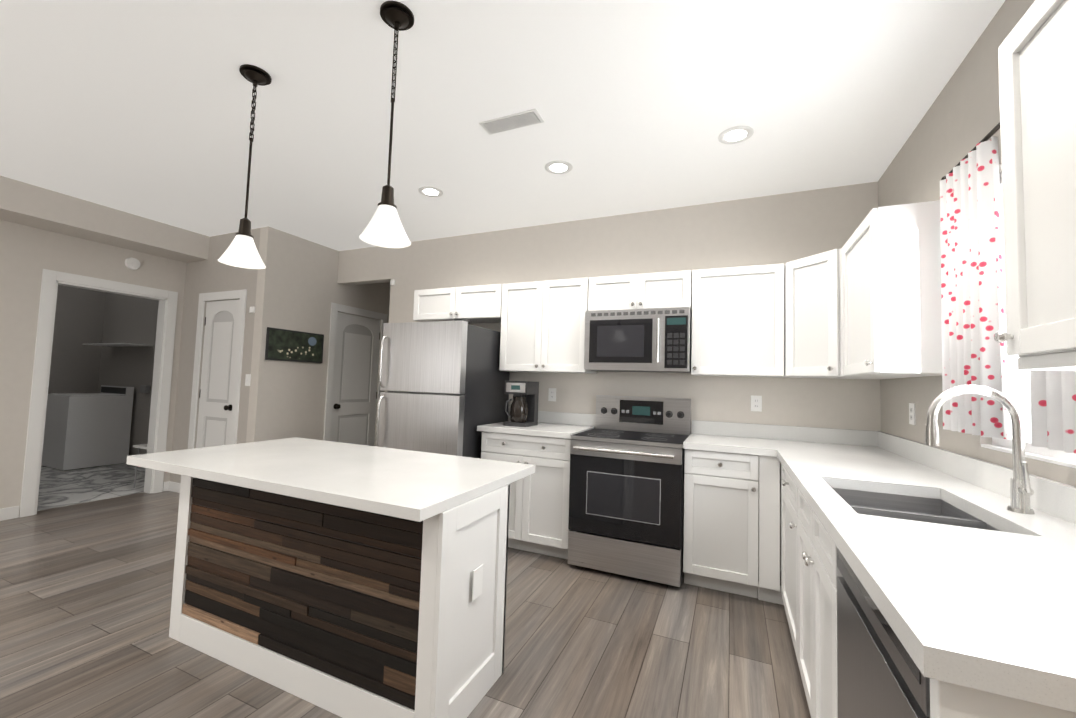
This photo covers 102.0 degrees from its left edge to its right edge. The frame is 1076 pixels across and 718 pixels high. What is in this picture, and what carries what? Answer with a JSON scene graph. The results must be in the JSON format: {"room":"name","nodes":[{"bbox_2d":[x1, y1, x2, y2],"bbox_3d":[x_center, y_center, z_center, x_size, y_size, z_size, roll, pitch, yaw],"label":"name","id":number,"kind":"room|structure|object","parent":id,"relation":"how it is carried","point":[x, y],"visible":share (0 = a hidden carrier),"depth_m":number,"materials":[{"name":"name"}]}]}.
{"room":"kitchen","nodes":[
{"label":"kitchen","id":0,"kind":"room"},
{"bbox_2d":[48,285,103,393],"bbox_3d":[-7.316,-0.040,5.075,0.120,2.740,3.540,0,-3,24],"label":"wall","id":1,"kind":"structure","parent":0,"point":[84,316],"depth_m":6.32,"materials":[{"name":"paint"}]},
{"bbox_2d":[0,220,185,511],"bbox_3d":[-5.144,-0.130,2.207,0.120,2.740,7.020,0,-3,24],"label":"wall","id":2,"kind":"structure","parent":0,"point":[28,254],"depth_m":3.75,"materials":[{"name":"beige paint"}]},
{"bbox_2d":[0,506,19,520],"bbox_3d":[-5.481,1.132,1.305,0.013,0.100,5.260,0,-3,24],"label":"baseboard","id":3,"kind":"structure","parent":2,"relation":"attached to","point":[8,513],"depth_m":3.65,"materials":[{"name":"white wood"}]},
{"bbox_2d":[19,269,177,516],"bbox_3d":[-4.235,0.310,4.257,0.152,2.145,1.020,0,-3,24],"label":"door frame","id":4,"kind":"structure","parent":2,"relation":"attached to","point":[52,280],"depth_m":4.03,"materials":[{"name":"white wood"}]},
{"bbox_2d":[125,257,139,269],"bbox_3d":[-4.082,-0.963,4.392,0.031,0.124,0.124,0,-3,24],"label":"smoke detector","id":5,"kind":"object","parent":2,"relation":"attached to","point":[131,263],"visible":1,"depth_m":4.38,"materials":[{"name":"white plastic"}]},
{"bbox_2d":[0,176,209,262],"bbox_3d":[-5.003,-1.392,1.865,0.400,0.250,6.350,0,-3,24],"label":"soffit","id":6,"kind":"structure","parent":0,"point":[26,204],"depth_m":3.88,"materials":[{"name":"beige paint"}]},
{"bbox_2d":[96,292,158,454],"bbox_3d":[-5.170,0.078,5.988,3.000,2.740,0.120,0,-3,24],"label":"wall","id":7,"kind":"structure","parent":0,"point":[127,319],"depth_m":6.21,"materials":[{"name":"paint"}]},
{"bbox_2d":[82,343,152,346],"bbox_3d":[-5.873,-0.197,6.077,1.100,0.015,0.318,0,-3,24],"label":"wire shelf","id":8,"kind":"object","parent":7,"relation":"attached to","point":[114,344],"visible":1,"depth_m":5.96,"materials":[{"name":"white metal"}]},
{"bbox_2d":[140,385,149,392],"bbox_3d":[-5.380,0.411,5.964,0.140,0.100,0.048,0,-3,24],"label":"electrical outlet box","id":9,"kind":"object","parent":7,"relation":"attached to","point":[144,388],"visible":1,"depth_m":5.94,"materials":[{"name":"grey plastic"}]},
{"bbox_2d":[170,228,259,482],"bbox_3d":[-3.406,0.057,4.602,1.350,2.740,0.120,0,-3,24],"label":"wall","id":10,"kind":"structure","parent":0,"point":[212,273],"depth_m":4.59,"materials":[{"name":"beige paint"}]},
{"bbox_2d":[165,481,179,492],"bbox_3d":[-3.843,1.367,4.629,0.305,0.100,0.020,0,-3,24],"label":"baseboard","id":11,"kind":"structure","parent":10,"relation":"attached to","point":[170,486],"depth_m":4.65,"materials":[{"name":"white wood"}]},
{"bbox_2d":[188,289,246,448],"bbox_3d":[-3.311,0.360,4.465,0.780,2.125,0.016,0,-3,24],"label":"door frame","id":12,"kind":"structure","parent":10,"relation":"attached to","point":[235,294],"depth_m":4.47,"materials":[{"name":"white wood"}]},
{"bbox_2d":[196,299,239,447],"bbox_3d":[-3.309,0.403,4.471,0.606,2.030,0.096,0,-3,24],"label":"closet door","id":13,"kind":"structure","parent":10,"relation":"in","point":[217,377],"depth_m":4.51,"materials":[{"name":"white wood"}]},
{"bbox_2d":[245,374,250,385],"bbox_3d":[-2.848,0.207,4.273,0.072,0.116,0.007,0,-3,24],"label":"light switch","id":14,"kind":"object","parent":10,"relation":"attached to","point":[247,379],"visible":1,"depth_m":4.27,"materials":[{"name":"white plastic"}]},
{"bbox_2d":[249,306,254,312],"bbox_3d":[-2.824,-0.487,4.304,0.060,0.060,0.019,0,-3,24],"label":"keypad","id":15,"kind":"object","parent":10,"relation":"attached to","point":[252,310],"visible":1,"depth_m":4.29,"materials":[{"name":"white plastic"}]},
{"bbox_2d":[246,226,390,445],"bbox_3d":[-2.263,0.135,5.366,0.120,2.740,2.450,0,-3,24],"label":"wall","id":16,"kind":"structure","parent":0,"point":[299,288],"depth_m":4.56,"materials":[{"name":"beige paint"}]},
{"bbox_2d":[265,327,323,362],"bbox_3d":[-2.536,-0.133,4.571,0.021,0.320,0.645,0,-3,24],"label":"picture frame","id":17,"kind":"object","parent":16,"relation":"attached to","point":[288,345],"visible":1,"depth_m":4.53,"materials":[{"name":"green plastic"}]},
{"bbox_2d":[330,312,380,445],"bbox_3d":[-2.222,0.483,5.319,0.096,2.030,0.706,0,-3,24],"label":"hall door","id":18,"kind":"structure","parent":16,"relation":"in","point":[355,381],"depth_m":5.33,"materials":[{"name":"white wood"}]},
{"bbox_2d":[0,463,810,717],"bbox_3d":[-3.185,1.338,2.277,9.720,0.061,8.920,0,-3,24],"label":"floor","id":19,"kind":"structure","parent":0,"point":[85,598],"depth_m":2.15,"materials":[{"name":"brown wood"}]},
{"bbox_2d":[41,385,133,469],"bbox_3d":[-6.080,0.885,5.875,0.700,1.040,0.640,0,-3,24],"label":"washer","id":20,"kind":"object","parent":19,"relation":"on","point":[83,430],"visible":0.96,"depth_m":5.65,"materials":[{"name":"white metal"}]},
{"bbox_2d":[133,444,146,487],"bbox_3d":[-4.261,1.183,4.827,0.280,0.461,0.280,0,-3,24],"label":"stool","id":21,"kind":"object","parent":19,"relation":"on","point":[142,446],"visible":0.33,"depth_m":4.76,"materials":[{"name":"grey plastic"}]},
{"bbox_2d":[169,473,513,717],"bbox_3d":[-0.954,0.955,2.036,1.570,0.818,0.500,0,-3,24],"label":"kitchen island","id":22,"kind":"object","parent":19,"relation":"on","point":[345,580],"depth_m":1.73,"materials":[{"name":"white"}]},
{"bbox_2d":[126,437,534,524],"bbox_3d":[-1.015,0.530,2.186,1.790,0.040,0.910,0,-3,24],"label":"island countertop","id":23,"kind":"structure","parent":22,"relation":"on","point":[407,485],"depth_m":1.94,"materials":[{"name":"white stone"}]},
{"bbox_2d":[375,319,509,458],"bbox_3d":[-0.804,0.586,3.744,0.780,1.752,0.870,0,-3,24],"label":"refrigerator","id":24,"kind":"object","parent":19,"relation":"on","point":[442,383],"visible":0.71,"depth_m":3.44,"materials":[{"name":"grey metal"}]},
{"bbox_2d":[481,432,571,558],"bbox_3d":[0.004,1.034,3.524,0.752,0.885,0.643,0,-3,24],"label":"base cabinet","id":25,"kind":"object","parent":19,"relation":"on","point":[538,510],"visible":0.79,"depth_m":3.22,"materials":[{"name":"white wood"}]},
{"bbox_2d":[477,411,595,438],"bbox_3d":[0.009,0.518,3.563,0.785,0.142,0.641,0,-3,24],"label":"countertop","id":26,"kind":"structure","parent":25,"relation":"on","point":[559,425],"depth_m":3.51,"materials":[{"name":"white stone"}]},
{"bbox_2d":[503,381,538,426],"bbox_3d":[-0.138,0.362,3.563,0.200,0.360,0.248,0,-3,24],"label":"coffee maker","id":27,"kind":"object","parent":26,"relation":"on","point":[524,409],"visible":1,"depth_m":3.49,"materials":[{"name":"grey plastic"}]},
{"bbox_2d":[567,395,690,586],"bbox_3d":[0.687,0.871,3.182,0.754,1.175,0.729,0,-3,24],"label":"range","id":28,"kind":"object","parent":19,"relation":"on","point":[626,493],"visible":0.98,"depth_m":2.92,"materials":[{"name":"grey metal"}]},
{"bbox_2d":[683,449,783,604],"bbox_3d":[1.320,1.043,2.938,0.589,0.885,0.643,0,-3,24],"label":"base cabinet","id":29,"kind":"object","parent":19,"relation":"on","point":[731,510],"visible":0.94,"depth_m":2.69,"materials":[{"name":"white wood"}]},
{"bbox_2d":[683,420,770,455],"bbox_3d":[1.298,0.527,2.989,0.510,0.142,0.641,0,-3,24],"label":"countertop","id":30,"kind":"structure","parent":29,"relation":"on","point":[729,437],"depth_m":3.10,"materials":[{"name":"white stone"}]},
{"bbox_2d":[781,464,798,661],"bbox_3d":[1.559,1.004,2.110,0.663,0.885,0.732,0,-3,24],"label":"base cabinet","id":31,"kind":"object","parent":19,"relation":"on","point":[789,540],"visible":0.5,"depth_m":2.21,"materials":[{"name":"white wood"}]},
{"bbox_2d":[798,489,842,717],"bbox_3d":[1.253,0.957,1.421,0.663,0.885,0.766,0,-3,24],"label":"base cabinet","id":32,"kind":"object","parent":19,"relation":"on","point":[819,572],"visible":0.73,"depth_m":1.49,"materials":[{"name":"white wood"}]},
{"bbox_2d":[767,425,1075,712],"bbox_3d":[1.403,0.463,1.760,0.679,0.142,2.806,0,-3,24],"label":"countertop","id":33,"kind":"structure","parent":32,"relation":"on","point":[992,611],"depth_m":0.95,"materials":[{"name":"white stone"}]},
{"bbox_2d":[832,488,999,530],"bbox_3d":[1.225,0.606,1.453,0.402,0.187,0.612,0,-3,24],"label":"sink basin","id":34,"kind":"object","parent":33,"relation":"in","point":[929,510],"depth_m":1.66,"materials":[{"name":"metal"}]},
{"bbox_2d":[925,385,1034,513],"bbox_3d":[1.396,0.275,1.375,0.258,0.388,0.106,0,-3,24],"label":"faucet","id":35,"kind":"object","parent":33,"relation":"on","point":[1021,491],"visible":1,"depth_m":1.36,"materials":[{"name":"silver metal"}]},
{"bbox_2d":[837,548,929,717],"bbox_3d":[0.971,0.916,0.783,0.616,0.878,0.604,0,-3,24],"label":"dishwasher","id":36,"kind":"object","parent":19,"relation":"on","point":[880,675],"visible":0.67,"depth_m":0.92,"materials":[{"name":"grey metal"}]},
{"bbox_2d":[930,678,1075,717],"bbox_3d":[0.853,0.892,0.480,0.638,0.885,0.030,0,-3,24],"label":"cabinet end panel","id":37,"kind":"object","parent":19,"relation":"on","point":[949,700],"depth_m":0.60,"materials":[{"name":"white wood"}]},
{"bbox_2d":[0,0,1004,250],"bbox_3d":[-3.501,-1.511,1.671,9.840,0.060,7.440,0,-3,24],"label":"ceiling","id":38,"kind":"structure","parent":0,"point":[142,108],"depth_m":2.29,"materials":[{"name":"paint"}]},
{"bbox_2d":[218,64,271,268],"bbox_3d":[-1.390,-0.920,2.096,0.192,0.938,0.192,0,-3,24],"label":"pendant light","id":39,"kind":"object","parent":38,"relation":"hanging from","point":[241,251],"visible":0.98,"depth_m":2.08,"materials":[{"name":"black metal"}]},
{"bbox_2d":[359,1,413,247],"bbox_3d":[-0.580,-0.923,1.725,0.192,0.923,0.192,0,-3,24],"label":"pendant light","id":40,"kind":"object","parent":38,"relation":"hanging from","point":[384,228],"visible":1,"depth_m":1.72,"materials":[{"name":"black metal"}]},
{"bbox_2d":[418,186,442,196],"bbox_3d":[-0.834,-1.299,3.388,0.190,0.004,0.190,0,-3,24],"label":"recessed light","id":41,"kind":"object","parent":38,"relation":"in","point":[428,191],"visible":1,"depth_m":3.38,"materials":[{"name":"white"}]},
{"bbox_2d":[479,108,543,134],"bbox_3d":[-0.148,-1.327,2.444,0.350,0.010,0.120,0,-3,24],"label":"ceiling vent","id":42,"kind":"object","parent":38,"relation":"in","point":[514,121],"visible":1,"depth_m":2.43,"materials":[{"name":"white metal"}]},
{"bbox_2d":[545,160,572,173],"bbox_3d":[0.140,-1.293,2.944,0.190,0.004,0.190,0,-3,24],"label":"recessed light","id":43,"kind":"object","parent":38,"relation":"in","point":[558,167],"visible":1,"depth_m":2.94,"materials":[{"name":"white"}]},
{"bbox_2d":[718,126,753,143],"bbox_3d":[1.137,-1.286,2.506,0.190,0.004,0.190,0,-3,24],"label":"recessed light","id":44,"kind":"object","parent":38,"relation":"in","point":[735,134],"visible":1,"depth_m":2.50,"materials":[{"name":"white"}]},
{"bbox_2d":[337,182,880,570],"bbox_3d":[0.049,0.132,3.993,5.220,2.740,0.120,0,-3,24],"label":"wall","id":45,"kind":"structure","parent":0,"point":[785,228],"depth_m":3.53,"materials":[{"name":"beige paint"}]},
{"bbox_2d":[323,302,387,445],"bbox_3d":[-2.212,0.442,5.317,0.016,2.125,0.880,0,-3,24],"label":"door frame","id":46,"kind":"structure","parent":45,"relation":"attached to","point":[335,307],"depth_m":4.98,"materials":[{"name":"white wood"}]},
{"bbox_2d":[413,284,501,323],"bbox_3d":[-0.698,-0.504,4.107,0.953,0.295,0.344,0,-3,24],"label":"upper cabinet","id":47,"kind":"object","parent":45,"relation":"attached to","point":[478,304],"visible":0.92,"depth_m":3.97,"materials":[{"name":"white wood"}]},
{"bbox_2d":[499,278,596,373],"bbox_3d":[0.091,-0.267,3.740,0.778,0.760,0.344,0,-3,24],"label":"upper cabinet","id":48,"kind":"object","parent":45,"relation":"attached to","point":[542,326],"visible":1,"depth_m":3.60,"materials":[{"name":"white wood"}]},
{"bbox_2d":[548,388,555,400],"bbox_3d":[0.127,0.318,3.875,0.072,0.116,0.008,0,-3,24],"label":"electrical outlet","id":49,"kind":"object","parent":45,"relation":"attached to","point":[552,394],"visible":1,"depth_m":3.87,"materials":[{"name":"white plastic"}]},
{"bbox_2d":[588,270,691,310],"bbox_3d":[0.812,-0.501,3.436,0.774,0.280,0.344,0,-3,24],"label":"upper cabinet","id":50,"kind":"object","parent":45,"relation":"attached to","point":[671,289],"visible":0.85,"depth_m":3.29,"materials":[{"name":"white wood"}]},
{"bbox_2d":[584,307,691,372],"bbox_3d":[0.781,-0.133,3.372,0.770,0.455,0.442,0,-3,24],"label":"microwave","id":51,"kind":"object","parent":50,"relation":"attached to","point":[657,340],"visible":0.98,"depth_m":3.20,"materials":[{"name":"grey metal"}]},
{"bbox_2d":[691,263,783,376],"bbox_3d":[1.430,-0.258,3.145,0.586,0.760,0.344,0,-3,24],"label":"upper cabinet","id":52,"kind":"object","parent":45,"relation":"attached to","point":[737,321],"visible":1,"depth_m":3.02,"materials":[{"name":"white wood"}]},
{"bbox_2d":[751,395,761,411],"bbox_3d":[1.612,0.328,3.215,0.072,0.116,0.008,0,-3,24],"label":"electrical outlet","id":53,"kind":"object","parent":45,"relation":"attached to","point":[756,403],"visible":1,"depth_m":3.21,"materials":[{"name":"white plastic"}]},
{"bbox_2d":[781,248,910,379],"bbox_3d":[1.922,-0.261,2.798,0.584,0.760,0.584,0,-3,24],"label":"upper cabinet","id":54,"kind":"object","parent":45,"relation":"attached to","point":[813,316],"visible":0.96,"depth_m":2.71,"materials":[{"name":"white wood"}]},
{"bbox_2d":[878,0,1075,486],"bbox_3d":[0.896,-0.083,-0.381,0.120,2.740,7.200,0,-3,24],"label":"wall","id":55,"kind":"structure","parent":0,"point":[959,121],"depth_m":2.01,"materials":[{"name":"beige paint"}]},
{"bbox_2d":[842,200,941,376],"bbox_3d":[1.785,-0.298,2.202,0.344,0.760,0.608,0,-3,24],"label":"upper cabinet","id":56,"kind":"object","parent":55,"relation":"attached to","point":[892,302],"visible":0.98,"depth_m":1.95,"materials":[{"name":"white wood"}]},
{"bbox_2d":[909,403,914,424],"bbox_3d":[2.059,0.302,2.398,0.008,0.116,0.072,0,-3,24],"label":"electrical outlet","id":57,"kind":"object","parent":55,"relation":"attached to","point":[912,413],"visible":1,"depth_m":2.39,"materials":[{"name":"white plastic"}]},
{"bbox_2d":[941,122,999,179],"bbox_3d":[1.588,-0.809,1.422,0.086,0.036,1.009,0,-3,24],"label":"curtain rod","id":58,"kind":"object","parent":55,"relation":"attached to","point":[992,132],"visible":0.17,"depth_m":1.56,"materials":[{"name":"grey metal"}]},
{"bbox_2d":[940,136,1007,438],"bbox_3d":[1.668,-0.247,1.687,0.057,1.063,0.378,0,-3,24],"label":"curtain","id":59,"kind":"object","parent":58,"relation":"hanging from","point":[973,350],"visible":1,"depth_m":1.62,"materials":[{"name":"white fabric"}]},
{"bbox_2d":[1030,370,1075,452],"bbox_3d":[1.429,-0.284,1.149,0.057,1.063,0.378,0,-3,24],"label":"curtain","id":60,"kind":"object","parent":58,"relation":"hanging from","point":[1053,408],"visible":0.29,"depth_m":1.21,"materials":[{"name":"white fabric"}]},
{"bbox_2d":[981,172,1075,468],"bbox_3d":[1.658,-0.208,1.372,0.084,1.070,0.840,0,-3,24],"label":"window","id":61,"kind":"structure","parent":55,"relation":"in","point":[1018,386],"depth_m":1.60,"materials":[{"name":"white"}]},
{"bbox_2d":[994,0,1075,370],"bbox_3d":[1.121,-0.387,0.708,0.344,0.790,0.608,0,-3,24],"label":"upper cabinet","id":62,"kind":"object","parent":55,"relation":"attached to","point":[1037,67],"visible":1,"depth_m":0.93,"materials":[{"name":"white wood"}]}
]}

